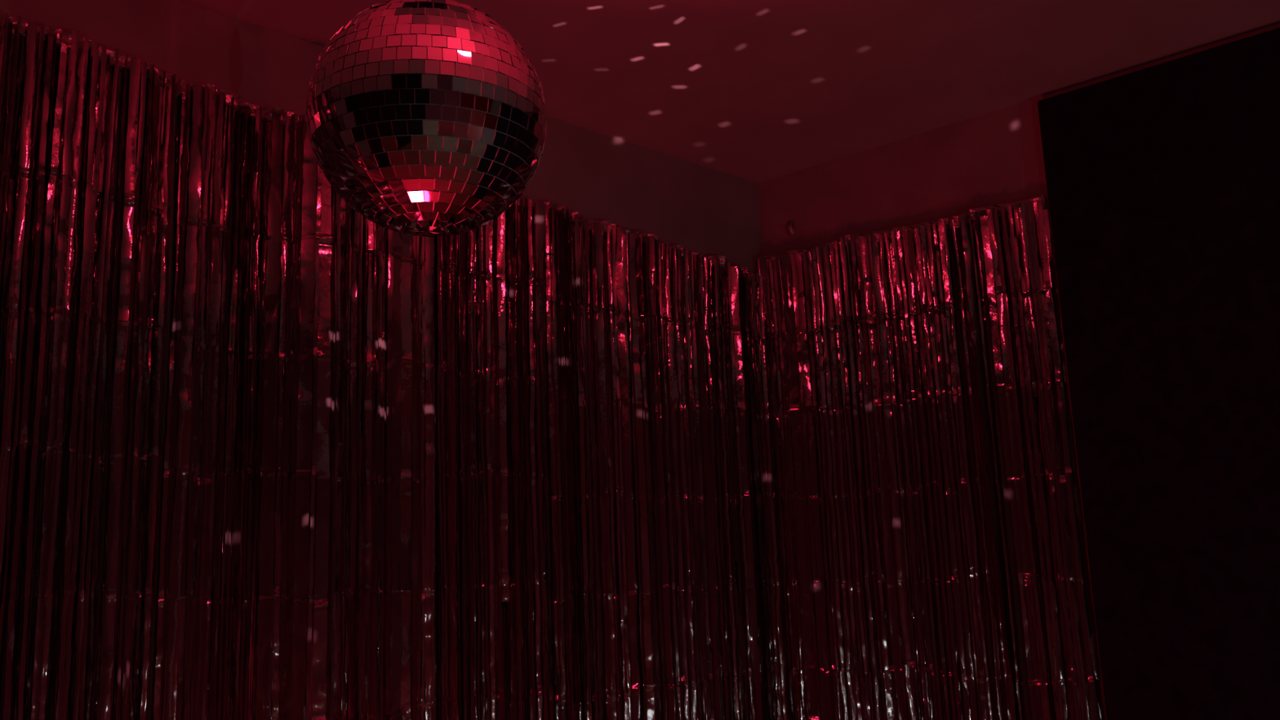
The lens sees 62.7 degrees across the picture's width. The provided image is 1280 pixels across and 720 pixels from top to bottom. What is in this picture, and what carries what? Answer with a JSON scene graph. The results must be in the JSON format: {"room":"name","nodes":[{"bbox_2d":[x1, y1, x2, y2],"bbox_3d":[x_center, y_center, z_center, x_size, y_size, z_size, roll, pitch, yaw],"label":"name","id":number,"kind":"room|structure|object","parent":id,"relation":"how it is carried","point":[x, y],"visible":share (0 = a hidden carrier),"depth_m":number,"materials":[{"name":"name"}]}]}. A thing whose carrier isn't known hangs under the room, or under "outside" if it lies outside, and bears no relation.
{"room":"entertainment venue","nodes":[
{"label":"entertainment venue","id":0,"kind":"room"},
{"bbox_2d":[0,0,773,719],"bbox_3d":[-1.032,0.567,1.514,3.990,2.500,0.120,7,-14,-42],"label":"wall","id":1,"kind":"structure","parent":0,"point":[707,211],"depth_m":2.00,"materials":[{"name":"paint"}]},
{"bbox_2d":[0,10,176,719],"bbox_3d":[-1.293,0.544,1.135,1.454,2.450,0.068,7,-14,-42],"label":"curtain","id":2,"kind":"object","parent":1,"relation":"hanging from","point":[121,651],"visible":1,"depth_m":1.64,"materials":[{"name":"silver metal"}]},
{"bbox_2d":[153,78,553,719],"bbox_3d":[-0.468,0.693,1.893,0.793,2.350,0.061,7,-14,-42],"label":"curtain","id":3,"kind":"object","parent":1,"relation":"hanging from","point":[301,528],"visible":0.89,"depth_m":1.93,"materials":[{"name":"silver metal"}]},
{"bbox_2d":[544,201,790,719],"bbox_3d":[0.098,0.798,2.412,0.746,2.288,0.054,7,-14,-42],"label":"curtain","id":4,"kind":"object","parent":1,"relation":"hanging from","point":[672,451],"visible":0.99,"depth_m":2.47,"materials":[{"name":"silver metal"}]},
{"bbox_2d":[176,0,1279,182],"bbox_3d":[0.428,-1.003,0.451,4.737,0.100,4.127,-11,-13,40],"label":"ceiling","id":5,"kind":"structure","parent":0,"point":[753,91],"depth_m":2.20,"materials":[{"name":"paint"}]},
{"bbox_2d":[757,23,1279,719],"bbox_3d":[1.935,0.447,1.494,4.020,2.500,0.120,-11,-13,40],"label":"wall","id":6,"kind":"structure","parent":0,"point":[994,157],"depth_m":2.60,"materials":[{"name":"paint"}]},
{"bbox_2d":[785,220,795,235],"bbox_3d":[0.409,-0.361,2.861,0.020,0.040,0.013,-11,-13,40],"label":"tab","id":7,"kind":"object","parent":6,"relation":"attached to","point":[788,228],"visible":1,"depth_m":2.86,"materials":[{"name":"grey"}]},
{"bbox_2d":[757,194,1104,719],"bbox_3d":[0.667,0.781,2.437,0.781,2.282,0.056,-11,-13,40],"label":"curtain","id":8,"kind":"object","parent":6,"relation":"hanging from","point":[844,357],"visible":1,"depth_m":2.50,"materials":[{"name":"silver metal"}]},
{"bbox_2d":[1037,27,1279,719],"bbox_3d":[1.765,0.471,1.539,2.101,2.480,0.029,-11,-13,40],"label":"board","id":9,"kind":"object","parent":6,"relation":"attached to","point":[1163,180],"visible":1,"depth_m":2.16,"materials":[{"name":"black"}]},
{"bbox_3d":[-0.288,-0.724,1.424,0.088,0.049,0.088,-2,-10,0],"label":"motor","id":10,"kind":"object","parent":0,"visible":0},
{"bbox_2d":[306,0,546,237],"bbox_3d":[-0.276,-0.432,1.372,0.301,0.550,0.301,-2,-10,0],"label":"ball","id":11,"kind":"object","parent":10,"relation":"hanging from","point":[428,118],"visible":1,"depth_m":1.24,"materials":[{"name":"silver metal"}]}
]}

